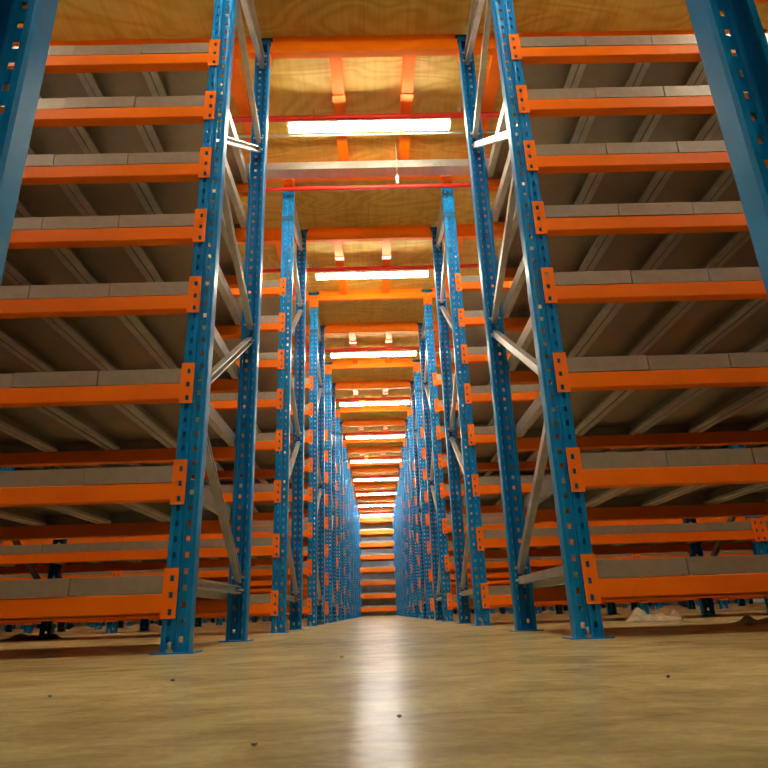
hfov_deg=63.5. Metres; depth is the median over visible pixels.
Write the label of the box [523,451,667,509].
panel
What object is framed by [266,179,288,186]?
beam
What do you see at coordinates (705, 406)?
panel
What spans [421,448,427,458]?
beam
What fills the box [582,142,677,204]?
panel
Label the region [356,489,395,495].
strip light
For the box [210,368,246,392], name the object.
beam
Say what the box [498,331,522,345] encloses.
panel
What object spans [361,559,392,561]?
beam
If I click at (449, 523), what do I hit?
panel
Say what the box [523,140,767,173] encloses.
beam
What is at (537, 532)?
panel
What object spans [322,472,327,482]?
beam
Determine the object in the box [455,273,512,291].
beam
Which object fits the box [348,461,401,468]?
beam
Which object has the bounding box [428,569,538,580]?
beam
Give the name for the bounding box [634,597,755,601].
beam
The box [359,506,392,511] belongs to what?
beam
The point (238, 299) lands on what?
panel
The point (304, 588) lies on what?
beam
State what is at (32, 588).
panel
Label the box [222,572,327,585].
beam
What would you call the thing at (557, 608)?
frame
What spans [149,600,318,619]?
beam
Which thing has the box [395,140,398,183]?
sensor
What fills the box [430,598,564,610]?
beam
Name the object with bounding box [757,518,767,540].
beam
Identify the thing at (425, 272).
strip light
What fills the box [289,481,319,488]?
beam
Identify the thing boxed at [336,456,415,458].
pipe
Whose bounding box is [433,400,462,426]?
panel
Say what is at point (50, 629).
frame
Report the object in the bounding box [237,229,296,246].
beam
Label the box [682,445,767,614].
frame
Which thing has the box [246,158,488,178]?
cable tray
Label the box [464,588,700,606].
beam
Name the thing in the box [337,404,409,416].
beam
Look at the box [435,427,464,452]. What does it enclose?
panel
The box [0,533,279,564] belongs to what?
beam
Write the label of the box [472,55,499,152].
joist
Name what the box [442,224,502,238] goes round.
beam
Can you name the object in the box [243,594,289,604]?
panel
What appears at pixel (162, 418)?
panel
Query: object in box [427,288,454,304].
beam
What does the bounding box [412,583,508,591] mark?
beam
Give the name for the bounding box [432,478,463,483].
beam
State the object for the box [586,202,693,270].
panel
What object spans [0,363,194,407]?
beam
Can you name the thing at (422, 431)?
beam
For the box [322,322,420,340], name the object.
beam
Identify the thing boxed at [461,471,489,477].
panel
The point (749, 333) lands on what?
panel
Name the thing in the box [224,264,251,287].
beam
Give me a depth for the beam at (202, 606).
2.75 m
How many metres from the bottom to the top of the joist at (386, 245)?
0.075 m
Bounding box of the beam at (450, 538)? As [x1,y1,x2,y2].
[435,530,473,541]
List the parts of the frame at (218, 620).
post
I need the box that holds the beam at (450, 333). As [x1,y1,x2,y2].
[444,325,452,341]
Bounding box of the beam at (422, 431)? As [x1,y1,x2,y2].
[420,427,430,437]
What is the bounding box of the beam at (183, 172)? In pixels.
[21,147,211,184]
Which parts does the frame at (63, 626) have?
post, post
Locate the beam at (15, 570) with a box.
[0,564,56,574]
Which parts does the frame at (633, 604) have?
post, post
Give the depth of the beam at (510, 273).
3.35 m
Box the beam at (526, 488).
[471,474,531,496]
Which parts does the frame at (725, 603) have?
post, post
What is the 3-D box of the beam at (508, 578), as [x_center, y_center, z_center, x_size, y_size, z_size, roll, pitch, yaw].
[1.489,2.728,8.788,1.858,0.150,0.048,-2,-20,-1]
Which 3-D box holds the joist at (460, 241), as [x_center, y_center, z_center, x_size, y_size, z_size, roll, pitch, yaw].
[0.723,-1.266,6.466,0.080,0.069,1.130,-2,-20,-1]
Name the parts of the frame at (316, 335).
post, post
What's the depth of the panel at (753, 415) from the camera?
2.98 m
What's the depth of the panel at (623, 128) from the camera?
2.84 m
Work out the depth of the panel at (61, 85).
2.90 m
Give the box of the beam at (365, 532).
[359,529,393,534]
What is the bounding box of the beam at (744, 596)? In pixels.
[715,596,760,597]
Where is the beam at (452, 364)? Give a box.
[447,357,454,372]
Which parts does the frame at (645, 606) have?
post, post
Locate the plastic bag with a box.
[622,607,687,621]
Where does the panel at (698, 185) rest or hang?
on the beam at (557, 164)
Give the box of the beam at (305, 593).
[250,586,344,594]
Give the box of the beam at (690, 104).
[516,85,716,116]
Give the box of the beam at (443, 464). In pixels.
[438,454,450,467]
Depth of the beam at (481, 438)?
4.26 m
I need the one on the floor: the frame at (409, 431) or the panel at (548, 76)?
the frame at (409, 431)
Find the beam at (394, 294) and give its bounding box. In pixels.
[314,289,427,306]
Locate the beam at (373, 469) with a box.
[351,467,399,476]
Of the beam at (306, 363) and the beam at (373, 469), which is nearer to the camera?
the beam at (306, 363)
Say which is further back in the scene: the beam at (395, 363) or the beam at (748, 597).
the beam at (395, 363)
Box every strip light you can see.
[287,107,451,134]
[315,261,428,280]
[330,343,416,357]
[339,394,409,405]
[346,433,404,438]
[350,459,400,462]
[354,473,397,480]
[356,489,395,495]
[358,504,394,506]
[360,513,392,515]
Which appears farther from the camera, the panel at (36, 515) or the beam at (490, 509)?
the beam at (490, 509)
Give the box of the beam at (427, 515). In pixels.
[425,514,503,524]
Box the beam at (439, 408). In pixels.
[434,399,458,411]
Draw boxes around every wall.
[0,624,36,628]
[56,525,697,626]
[713,598,764,603]
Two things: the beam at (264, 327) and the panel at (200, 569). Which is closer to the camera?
the beam at (264, 327)
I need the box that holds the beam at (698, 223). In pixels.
[532,201,748,235]
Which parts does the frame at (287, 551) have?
post, post, cap plate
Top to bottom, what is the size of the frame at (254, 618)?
3.496 m
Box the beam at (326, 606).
[195,602,327,617]
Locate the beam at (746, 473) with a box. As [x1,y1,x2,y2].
[566,447,767,491]
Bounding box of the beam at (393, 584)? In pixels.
[362,584,393,586]
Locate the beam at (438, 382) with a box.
[432,373,453,385]
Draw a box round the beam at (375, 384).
[333,379,412,395]
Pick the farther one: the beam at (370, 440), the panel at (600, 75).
the beam at (370, 440)
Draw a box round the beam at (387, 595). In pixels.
[360,593,395,598]
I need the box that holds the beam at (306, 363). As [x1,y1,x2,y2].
[302,361,327,374]
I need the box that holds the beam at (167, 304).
[0,276,201,318]
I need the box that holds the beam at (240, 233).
[234,221,253,243]
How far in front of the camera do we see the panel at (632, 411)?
2.68 m
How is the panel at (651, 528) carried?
on the beam at (752, 535)
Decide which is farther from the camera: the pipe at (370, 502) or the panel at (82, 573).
the pipe at (370, 502)
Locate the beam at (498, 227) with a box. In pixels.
[484,216,504,237]
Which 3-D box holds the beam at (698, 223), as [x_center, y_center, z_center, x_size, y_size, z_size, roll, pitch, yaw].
[1.514,-0.670,2.464,1.858,0.150,0.048,-2,-20,-1]
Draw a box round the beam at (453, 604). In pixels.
[447,593,643,609]
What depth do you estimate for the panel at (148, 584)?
1.94 m
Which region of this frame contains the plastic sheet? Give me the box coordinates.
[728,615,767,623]
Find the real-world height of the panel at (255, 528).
0.055 m
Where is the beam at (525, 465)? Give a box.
[454,456,562,471]
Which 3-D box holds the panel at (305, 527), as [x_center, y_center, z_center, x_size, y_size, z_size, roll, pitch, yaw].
[-0.897,1.571,6.511,0.292,0.055,0.925,-2,-20,-1]
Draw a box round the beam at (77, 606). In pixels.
[0,568,178,618]
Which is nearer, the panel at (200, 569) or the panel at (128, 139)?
the panel at (128, 139)
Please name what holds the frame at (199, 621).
on the floor
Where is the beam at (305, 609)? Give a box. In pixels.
[111,598,311,621]
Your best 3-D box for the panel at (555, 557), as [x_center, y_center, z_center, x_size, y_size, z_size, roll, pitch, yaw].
[1.656,1.827,6.437,0.292,0.054,0.925,-2,-20,-1]
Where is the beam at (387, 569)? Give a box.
[360,567,394,572]
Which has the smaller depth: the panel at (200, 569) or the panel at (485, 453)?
the panel at (485, 453)
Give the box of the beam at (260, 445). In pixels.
[249,430,281,451]
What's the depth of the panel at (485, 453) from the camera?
4.90 m
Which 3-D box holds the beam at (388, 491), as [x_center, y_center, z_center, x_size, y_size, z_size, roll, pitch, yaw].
[-0.252,3.341,18.658,1.272,0.220,0.054,-2,-20,-1]
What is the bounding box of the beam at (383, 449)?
[346,446,402,456]
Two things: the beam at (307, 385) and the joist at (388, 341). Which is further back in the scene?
the joist at (388, 341)
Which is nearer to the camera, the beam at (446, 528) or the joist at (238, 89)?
the joist at (238, 89)
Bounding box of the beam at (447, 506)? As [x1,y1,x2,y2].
[433,503,453,509]
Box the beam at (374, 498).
[357,496,395,500]
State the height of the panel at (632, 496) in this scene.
0.055 m
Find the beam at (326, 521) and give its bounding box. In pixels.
[252,517,327,528]
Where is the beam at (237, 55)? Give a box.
[13,38,254,59]
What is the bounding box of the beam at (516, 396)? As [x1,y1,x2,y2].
[464,383,539,403]
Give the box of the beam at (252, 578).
[201,566,318,581]
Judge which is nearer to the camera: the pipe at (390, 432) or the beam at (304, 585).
the beam at (304, 585)
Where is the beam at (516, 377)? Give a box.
[499,360,538,384]
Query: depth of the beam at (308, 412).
6.49 m
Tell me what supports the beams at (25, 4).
attached to the frame
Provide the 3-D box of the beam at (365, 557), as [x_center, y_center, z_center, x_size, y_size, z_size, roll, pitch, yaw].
[-0.237,6.145,22.043,1.272,0.160,0.048,-2,-20,-1]
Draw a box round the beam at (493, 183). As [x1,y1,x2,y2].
[480,169,500,194]
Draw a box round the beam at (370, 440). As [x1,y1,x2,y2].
[343,437,404,446]
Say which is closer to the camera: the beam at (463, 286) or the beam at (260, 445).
the beam at (260, 445)
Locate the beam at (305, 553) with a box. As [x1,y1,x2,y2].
[299,544,327,555]
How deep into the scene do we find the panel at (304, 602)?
5.84 m
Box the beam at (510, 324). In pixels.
[496,305,529,331]
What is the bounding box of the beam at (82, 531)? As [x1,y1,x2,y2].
[0,505,240,540]
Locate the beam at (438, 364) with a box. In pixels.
[417,358,443,371]
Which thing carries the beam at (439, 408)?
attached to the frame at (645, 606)
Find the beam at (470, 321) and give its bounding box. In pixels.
[458,308,484,326]
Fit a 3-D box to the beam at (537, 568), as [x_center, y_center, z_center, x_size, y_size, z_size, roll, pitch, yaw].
[1.506,2.011,6.842,1.858,0.150,0.048,-2,-20,-1]
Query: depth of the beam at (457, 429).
5.19 m
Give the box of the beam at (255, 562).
[60,548,295,574]
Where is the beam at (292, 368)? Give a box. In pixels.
[291,361,298,376]
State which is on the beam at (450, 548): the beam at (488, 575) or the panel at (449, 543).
the panel at (449, 543)
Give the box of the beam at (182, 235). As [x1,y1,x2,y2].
[8,209,206,248]
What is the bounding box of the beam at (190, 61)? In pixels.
[8,39,219,73]
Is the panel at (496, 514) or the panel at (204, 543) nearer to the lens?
the panel at (204, 543)
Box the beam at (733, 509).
[514,496,767,523]
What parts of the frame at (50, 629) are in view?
post, post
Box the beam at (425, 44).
[266,34,463,70]
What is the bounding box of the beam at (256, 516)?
[246,503,295,520]
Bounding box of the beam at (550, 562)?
[444,554,636,570]
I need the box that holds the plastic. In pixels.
[0,633,67,640]
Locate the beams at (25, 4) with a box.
[0,2,767,625]
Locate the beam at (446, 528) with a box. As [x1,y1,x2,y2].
[442,518,630,533]
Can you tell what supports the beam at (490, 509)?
attached to the frame at (448, 214)
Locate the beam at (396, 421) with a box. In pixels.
[341,418,406,431]
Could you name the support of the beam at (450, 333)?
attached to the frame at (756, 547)
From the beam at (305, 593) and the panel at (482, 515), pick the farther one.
the beam at (305, 593)
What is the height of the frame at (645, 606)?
3.496 m
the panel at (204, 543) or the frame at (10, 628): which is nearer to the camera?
the panel at (204, 543)
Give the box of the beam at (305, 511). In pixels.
[300,509,318,514]
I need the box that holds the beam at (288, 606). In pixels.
[53,595,294,623]
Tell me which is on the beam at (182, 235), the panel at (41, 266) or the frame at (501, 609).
the panel at (41, 266)
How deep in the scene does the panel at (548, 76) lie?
2.96 m
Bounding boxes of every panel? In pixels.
[0,98,91,154]
[0,269,21,285]
[0,285,107,371]
[0,339,44,373]
[0,374,112,451]
[0,427,50,453]
[0,469,167,523]
[0,506,103,525]
[0,516,37,526]
[0,544,99,564]
[0,575,17,577]
[0,578,71,598]
[4,217,88,285]
[6,466,58,470]
[12,45,95,98]
[12,371,173,449]
[14,209,23,217]
[16,154,88,217]
[18,574,47,576]
[28,283,169,370]
[41,216,154,283]
[42,543,135,563]
[53,153,154,215]
[55,465,97,468]
[62,573,80,575]
[63,96,156,153]
[69,575,227,599]
[74,45,159,97]
[81,571,111,574]
[83,466,231,521]
[89,541,166,561]
[94,463,136,467]
[97,369,235,447]
[109,282,238,379]
[119,214,241,325]
[122,570,152,573]
[127,152,244,274]
[132,462,172,466]
[135,96,246,227]
[135,540,213,559]
[142,43,248,183]
[153,570,163,572]
[184,568,214,571]
[186,539,251,559]
[204,485,253,512]
[206,479,233,484]
[210,393,256,433]
[215,460,255,470]
[215,568,228,570]
[223,339,247,352]
[230,483,291,512]
[234,297,241,313]
[235,392,292,432]
[235,433,290,469]
[237,352,287,397]
[237,537,272,557]
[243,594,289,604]
[248,280,294,335]
[248,315,293,366]
[251,566,276,569]
[252,526,277,531]
[254,478,264,483]
[257,521,273,524]
[261,477,290,483]
[281,562,306,568]
[282,525,314,540]
[284,431,314,456]
[285,404,315,431]
[289,460,314,482]
[289,489,314,508]
[292,378,315,407]
[298,600,314,606]
[303,519,329,530]
[425,542,452,551]
[432,374,454,404]
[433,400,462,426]
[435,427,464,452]
[436,456,462,478]
[438,484,468,504]
[440,520,472,535]
[442,557,475,567]
[444,595,471,600]
[449,275,494,331]
[451,310,491,362]
[456,385,511,427]
[459,346,507,392]
[460,426,502,462]
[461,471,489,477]
[462,475,521,505]
[469,585,510,598]
[473,529,519,550]
[477,518,503,524]
[480,558,507,561]
[481,513,495,517]
[486,470,499,476]
[487,36,585,178]
[491,88,595,221]
[492,384,539,425]
[493,291,508,306]
[495,451,538,461]
[495,513,503,516]
[496,143,606,267]
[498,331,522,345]
[499,475,550,504]
[502,204,618,317]
[504,527,571,549]
[508,270,631,370]
[513,469,534,475]
[515,355,648,437]
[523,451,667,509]
[529,557,540,559]
[531,450,561,460]
[532,557,688,588]
[540,556,561,559]
[541,526,617,548]
[544,469,550,474]
[570,35,651,87]
[572,555,600,558]
[576,269,709,356]
[576,353,730,435]
[577,86,663,143]
[580,449,614,452]
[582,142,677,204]
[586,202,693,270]
[587,448,753,507]
[591,524,662,546]
[601,554,630,557]
[612,448,651,451]
[617,523,707,545]
[632,34,703,86]
[636,267,762,355]
[636,352,767,433]
[640,85,717,141]
[641,553,669,555]
[646,140,732,202]
[649,446,691,450]
[649,447,767,505]
[650,201,747,269]
[654,521,752,544]
[670,552,688,554]
[684,554,767,575]
[686,445,736,449]
[693,33,767,85]
[695,391,767,432]
[696,299,767,353]
[701,521,767,542]
[702,118,723,140]
[703,551,730,553]
[709,172,740,201]
[711,485,767,503]
[714,232,758,267]
[731,550,760,552]
[737,444,767,447]
[755,424,767,430]
[757,344,767,351]
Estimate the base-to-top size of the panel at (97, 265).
0.055 m
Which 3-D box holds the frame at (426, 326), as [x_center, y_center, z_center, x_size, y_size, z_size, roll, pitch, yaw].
[0.539,0.737,6.831,0.132,3.496,0.964,-2,-20,-1]
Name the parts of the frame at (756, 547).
post, post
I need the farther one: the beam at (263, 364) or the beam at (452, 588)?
the beam at (452, 588)
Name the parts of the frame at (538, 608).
post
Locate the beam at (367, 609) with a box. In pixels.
[361,606,396,611]
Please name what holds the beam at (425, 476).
attached to the frame at (416, 400)
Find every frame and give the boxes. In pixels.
[0,0,58,284]
[0,466,66,635]
[5,624,12,631]
[22,622,65,633]
[93,620,123,629]
[102,537,150,633]
[149,0,272,654]
[180,617,202,626]
[202,618,215,622]
[216,617,234,624]
[252,616,256,621]
[266,180,307,633]
[304,292,325,626]
[325,362,337,622]
[335,407,344,620]
[341,438,349,618]
[346,461,353,618]
[351,479,356,617]
[354,493,358,616]
[356,504,361,616]
[358,514,361,615]
[392,521,397,614]
[393,503,399,614]
[394,492,402,615]
[396,478,405,615]
[398,460,409,616]
[401,437,415,616]
[405,405,421,617]
[409,360,433,618]
[417,289,452,621]
[430,175,493,625]
[455,0,614,639]
[499,607,512,613]
[525,607,542,613]
[541,606,553,610]
[555,605,581,613]
[606,520,649,613]
[630,601,658,609]
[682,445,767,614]
[685,0,767,296]
[687,600,731,608]
[738,599,744,605]
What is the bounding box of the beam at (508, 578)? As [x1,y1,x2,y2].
[424,573,509,582]
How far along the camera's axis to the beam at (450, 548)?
8.03 m
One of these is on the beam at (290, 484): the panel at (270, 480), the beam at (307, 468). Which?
the panel at (270, 480)
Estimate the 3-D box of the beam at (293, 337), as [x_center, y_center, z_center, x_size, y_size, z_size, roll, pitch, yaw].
[-1.672,-0.391,5.489,1.858,0.150,0.048,-2,-20,-1]
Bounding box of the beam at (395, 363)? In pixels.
[328,359,416,375]
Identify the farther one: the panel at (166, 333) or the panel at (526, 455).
the panel at (526, 455)
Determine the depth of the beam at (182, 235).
2.39 m
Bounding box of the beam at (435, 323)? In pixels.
[430,321,448,331]
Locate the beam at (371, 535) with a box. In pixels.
[361,534,392,537]
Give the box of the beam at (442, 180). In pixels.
[289,175,446,186]
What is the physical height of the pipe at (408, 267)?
0.136 m
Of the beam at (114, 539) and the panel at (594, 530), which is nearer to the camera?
the panel at (594, 530)
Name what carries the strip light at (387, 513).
hanging from the ceiling
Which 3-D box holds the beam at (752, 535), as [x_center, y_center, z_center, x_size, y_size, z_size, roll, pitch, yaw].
[1.530,0.986,4.064,1.858,0.150,0.048,-2,-20,-1]
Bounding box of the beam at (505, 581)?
[418,578,509,587]
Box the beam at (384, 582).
[360,580,395,585]
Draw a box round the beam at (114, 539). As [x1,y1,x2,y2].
[2,537,120,545]
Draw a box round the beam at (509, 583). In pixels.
[427,583,510,587]
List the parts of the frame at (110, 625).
post, post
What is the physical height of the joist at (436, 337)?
0.069 m
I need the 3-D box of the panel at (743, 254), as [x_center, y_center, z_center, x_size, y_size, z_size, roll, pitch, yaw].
[1.657,-0.546,2.890,0.292,0.055,0.925,-2,-20,-1]
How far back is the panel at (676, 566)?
1.98 m
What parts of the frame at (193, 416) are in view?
plate, post, plate, post, cap plate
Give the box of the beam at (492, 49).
[473,30,729,54]
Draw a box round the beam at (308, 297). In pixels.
[288,291,313,307]
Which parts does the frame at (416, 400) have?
post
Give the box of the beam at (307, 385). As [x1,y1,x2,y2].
[293,376,312,389]
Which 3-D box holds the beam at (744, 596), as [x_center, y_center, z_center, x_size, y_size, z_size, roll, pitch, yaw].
[3.393,1.569,4.811,1.858,0.150,0.048,-2,-20,-1]
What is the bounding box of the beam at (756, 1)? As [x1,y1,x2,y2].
[719,0,767,12]
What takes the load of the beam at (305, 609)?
attached to the frame at (110, 625)
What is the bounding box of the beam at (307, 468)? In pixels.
[300,458,312,471]
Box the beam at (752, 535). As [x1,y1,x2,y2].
[476,518,761,550]
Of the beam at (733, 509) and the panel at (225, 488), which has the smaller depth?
the beam at (733, 509)
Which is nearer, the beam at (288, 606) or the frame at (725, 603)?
the beam at (288, 606)
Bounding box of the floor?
[0,602,767,767]
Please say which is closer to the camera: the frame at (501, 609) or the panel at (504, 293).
the panel at (504, 293)
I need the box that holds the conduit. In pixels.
[238,130,495,137]
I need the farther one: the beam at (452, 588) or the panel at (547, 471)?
the beam at (452, 588)
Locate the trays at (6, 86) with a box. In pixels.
[3,84,761,605]
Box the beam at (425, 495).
[424,491,430,501]
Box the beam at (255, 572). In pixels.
[116,559,311,577]
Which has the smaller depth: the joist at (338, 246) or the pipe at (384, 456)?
the joist at (338, 246)
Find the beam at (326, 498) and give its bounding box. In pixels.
[322,494,327,505]
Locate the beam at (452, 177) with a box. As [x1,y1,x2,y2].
[447,175,469,182]
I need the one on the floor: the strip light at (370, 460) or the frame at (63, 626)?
the frame at (63, 626)
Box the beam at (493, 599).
[480,583,767,607]
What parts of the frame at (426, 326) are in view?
post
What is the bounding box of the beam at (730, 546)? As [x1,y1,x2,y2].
[695,542,759,550]
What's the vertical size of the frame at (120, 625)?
3.496 m
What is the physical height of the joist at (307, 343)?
0.069 m
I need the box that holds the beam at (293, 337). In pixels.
[292,330,298,345]
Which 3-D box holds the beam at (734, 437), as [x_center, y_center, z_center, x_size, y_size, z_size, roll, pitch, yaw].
[1.528,0.247,3.071,1.858,0.150,0.048,-2,-20,-1]
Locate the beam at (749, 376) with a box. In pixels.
[552,352,767,393]
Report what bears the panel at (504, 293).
on the beam at (463, 286)
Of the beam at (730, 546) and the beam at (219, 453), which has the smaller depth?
the beam at (219, 453)
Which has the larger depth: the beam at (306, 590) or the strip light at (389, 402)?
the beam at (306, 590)
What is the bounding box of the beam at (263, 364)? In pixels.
[235,349,283,369]
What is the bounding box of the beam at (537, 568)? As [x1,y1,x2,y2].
[437,562,557,573]
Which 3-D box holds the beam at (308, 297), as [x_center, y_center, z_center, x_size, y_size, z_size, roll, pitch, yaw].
[-1.715,-0.921,6.953,1.858,0.220,0.054,-2,-20,-1]
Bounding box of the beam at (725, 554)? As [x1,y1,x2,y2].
[636,553,753,558]
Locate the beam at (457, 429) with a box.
[452,428,465,435]
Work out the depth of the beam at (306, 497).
6.18 m
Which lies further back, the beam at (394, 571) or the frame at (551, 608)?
the beam at (394, 571)
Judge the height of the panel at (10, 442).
0.055 m
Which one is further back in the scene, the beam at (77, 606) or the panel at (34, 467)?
the panel at (34, 467)
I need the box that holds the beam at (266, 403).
[210,389,282,410]
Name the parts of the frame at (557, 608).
post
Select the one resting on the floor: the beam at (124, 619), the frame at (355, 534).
the frame at (355, 534)
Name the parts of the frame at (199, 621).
post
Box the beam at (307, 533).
[120,522,311,541]
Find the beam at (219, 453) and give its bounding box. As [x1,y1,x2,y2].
[0,434,243,466]
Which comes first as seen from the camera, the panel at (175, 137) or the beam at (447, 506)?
the panel at (175, 137)
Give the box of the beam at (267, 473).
[191,461,296,479]
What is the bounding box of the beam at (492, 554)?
[460,542,690,558]
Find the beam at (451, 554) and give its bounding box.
[423,552,457,556]
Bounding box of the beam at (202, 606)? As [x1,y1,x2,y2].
[0,583,237,620]
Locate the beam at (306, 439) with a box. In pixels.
[290,429,312,443]
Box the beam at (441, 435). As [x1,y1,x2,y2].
[436,426,460,439]
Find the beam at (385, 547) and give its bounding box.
[361,546,392,549]
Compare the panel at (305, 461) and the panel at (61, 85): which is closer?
the panel at (61, 85)
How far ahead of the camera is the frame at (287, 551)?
4.75 m
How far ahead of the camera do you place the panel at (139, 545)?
4.00 m
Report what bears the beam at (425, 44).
attached to the frame at (193, 416)
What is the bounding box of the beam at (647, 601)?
[644,596,762,602]
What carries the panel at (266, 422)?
on the beam at (266, 403)
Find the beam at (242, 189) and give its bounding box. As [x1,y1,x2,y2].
[235,178,255,199]
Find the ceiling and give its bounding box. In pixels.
[17,0,767,524]
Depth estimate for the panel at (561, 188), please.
2.79 m
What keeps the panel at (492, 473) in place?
on the beam at (446, 480)
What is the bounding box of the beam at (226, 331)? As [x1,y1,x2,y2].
[215,325,248,338]
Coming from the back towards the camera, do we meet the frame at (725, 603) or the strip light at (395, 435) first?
the strip light at (395, 435)
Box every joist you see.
[231,60,257,162]
[275,243,295,295]
[302,335,311,363]
[330,58,348,160]
[334,242,346,293]
[349,334,357,363]
[353,390,359,408]
[359,427,363,439]
[382,241,390,292]
[382,389,387,407]
[383,426,387,438]
[385,333,391,362]
[398,56,415,159]
[432,332,438,359]
[445,239,462,291]
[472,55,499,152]
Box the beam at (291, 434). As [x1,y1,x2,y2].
[284,433,297,440]
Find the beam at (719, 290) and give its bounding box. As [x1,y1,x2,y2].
[541,267,767,303]
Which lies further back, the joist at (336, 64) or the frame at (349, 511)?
the frame at (349, 511)
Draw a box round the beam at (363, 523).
[361,522,391,525]
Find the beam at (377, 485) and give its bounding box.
[353,483,396,491]
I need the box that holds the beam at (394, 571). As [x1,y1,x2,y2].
[362,571,394,573]
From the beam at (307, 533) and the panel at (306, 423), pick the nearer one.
the beam at (307, 533)
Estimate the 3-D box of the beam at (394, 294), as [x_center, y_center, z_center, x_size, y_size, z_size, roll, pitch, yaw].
[-0.149,-0.966,6.983,1.272,0.220,0.054,-2,-20,-1]
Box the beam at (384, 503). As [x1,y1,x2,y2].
[357,503,394,508]
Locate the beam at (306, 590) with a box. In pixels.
[243,590,322,594]
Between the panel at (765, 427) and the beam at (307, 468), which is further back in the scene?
the beam at (307, 468)
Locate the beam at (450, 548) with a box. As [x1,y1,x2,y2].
[427,541,456,552]
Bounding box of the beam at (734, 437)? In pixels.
[506,423,767,451]
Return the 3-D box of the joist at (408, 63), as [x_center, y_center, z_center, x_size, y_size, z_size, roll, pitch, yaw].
[0.158,-1.965,4.508,0.092,0.075,1.130,-2,-20,-1]
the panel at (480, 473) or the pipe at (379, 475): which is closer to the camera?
the panel at (480, 473)
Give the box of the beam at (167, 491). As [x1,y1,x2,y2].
[0,459,187,506]
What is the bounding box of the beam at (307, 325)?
[298,324,309,335]
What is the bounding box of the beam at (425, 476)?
[423,469,429,479]
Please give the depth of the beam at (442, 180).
5.03 m
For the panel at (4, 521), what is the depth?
2.91 m
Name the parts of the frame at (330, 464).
post, post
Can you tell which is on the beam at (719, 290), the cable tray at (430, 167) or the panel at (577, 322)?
the panel at (577, 322)
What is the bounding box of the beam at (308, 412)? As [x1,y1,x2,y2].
[286,402,312,415]
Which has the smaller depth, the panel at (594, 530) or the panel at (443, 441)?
the panel at (594, 530)
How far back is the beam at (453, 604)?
5.85 m
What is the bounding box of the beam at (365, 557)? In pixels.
[360,554,394,559]
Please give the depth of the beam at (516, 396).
4.37 m
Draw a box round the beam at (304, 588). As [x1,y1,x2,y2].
[250,580,337,591]
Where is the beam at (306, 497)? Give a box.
[284,487,312,501]
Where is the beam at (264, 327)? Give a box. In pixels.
[260,313,284,331]
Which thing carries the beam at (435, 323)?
attached to the ceiling
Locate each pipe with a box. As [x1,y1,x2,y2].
[232,105,500,122]
[260,183,470,191]
[262,261,478,272]
[292,343,453,352]
[322,396,424,400]
[329,431,414,434]
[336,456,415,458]
[341,475,407,477]
[353,490,395,492]
[357,502,402,503]
[359,512,392,513]
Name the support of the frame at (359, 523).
on the floor
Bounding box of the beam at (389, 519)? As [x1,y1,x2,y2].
[359,517,393,522]
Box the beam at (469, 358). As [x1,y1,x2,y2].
[461,345,510,363]
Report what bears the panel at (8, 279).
on the beam at (182, 235)
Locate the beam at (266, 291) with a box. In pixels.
[230,278,285,297]
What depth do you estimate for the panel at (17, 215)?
2.79 m
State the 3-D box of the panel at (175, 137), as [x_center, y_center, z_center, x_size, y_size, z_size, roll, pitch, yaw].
[-0.905,-1.032,3.049,0.292,0.055,0.925,-2,-20,-1]
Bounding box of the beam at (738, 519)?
[630,516,767,524]
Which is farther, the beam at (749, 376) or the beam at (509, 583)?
the beam at (509, 583)
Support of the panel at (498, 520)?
on the beam at (446, 528)
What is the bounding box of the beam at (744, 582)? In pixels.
[580,554,767,603]
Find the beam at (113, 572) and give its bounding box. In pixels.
[0,571,116,579]
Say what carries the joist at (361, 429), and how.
attached to the ceiling
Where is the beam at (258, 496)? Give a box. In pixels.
[222,480,280,502]
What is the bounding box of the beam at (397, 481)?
[352,477,398,484]
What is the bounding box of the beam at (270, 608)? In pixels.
[0,590,278,622]
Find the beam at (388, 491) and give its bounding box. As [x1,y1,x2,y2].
[355,491,396,498]
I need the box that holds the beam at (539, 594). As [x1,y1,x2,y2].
[522,573,767,605]
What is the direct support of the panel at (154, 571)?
on the beam at (252, 578)
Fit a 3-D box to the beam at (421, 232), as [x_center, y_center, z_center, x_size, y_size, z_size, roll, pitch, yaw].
[-0.139,-1.378,5.864,1.272,0.220,0.054,-2,-20,-1]
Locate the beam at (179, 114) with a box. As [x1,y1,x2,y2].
[33,91,215,126]
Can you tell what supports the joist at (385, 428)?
attached to the ceiling
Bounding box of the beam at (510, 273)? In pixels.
[489,261,517,284]
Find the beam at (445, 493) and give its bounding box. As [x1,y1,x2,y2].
[440,483,464,497]
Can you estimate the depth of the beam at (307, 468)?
6.29 m
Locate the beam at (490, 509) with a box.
[457,497,502,513]
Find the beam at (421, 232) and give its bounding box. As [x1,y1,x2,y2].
[303,225,434,250]
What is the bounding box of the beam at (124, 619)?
[11,619,131,623]
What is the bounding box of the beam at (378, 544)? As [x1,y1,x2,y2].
[359,541,394,546]
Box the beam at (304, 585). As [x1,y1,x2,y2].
[250,584,322,588]
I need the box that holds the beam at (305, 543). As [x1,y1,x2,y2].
[282,534,318,546]
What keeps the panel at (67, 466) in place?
on the beam at (260, 445)
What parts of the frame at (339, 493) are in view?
post, post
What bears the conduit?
attached to the ceiling
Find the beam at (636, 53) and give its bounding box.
[508,34,735,64]
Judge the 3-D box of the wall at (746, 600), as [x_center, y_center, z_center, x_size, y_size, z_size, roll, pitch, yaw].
[12.902,2.098,11.657,0.100,3.660,29.512,-2,-20,-1]
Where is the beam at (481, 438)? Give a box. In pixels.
[467,424,501,444]
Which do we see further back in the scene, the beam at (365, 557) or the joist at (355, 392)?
the beam at (365, 557)

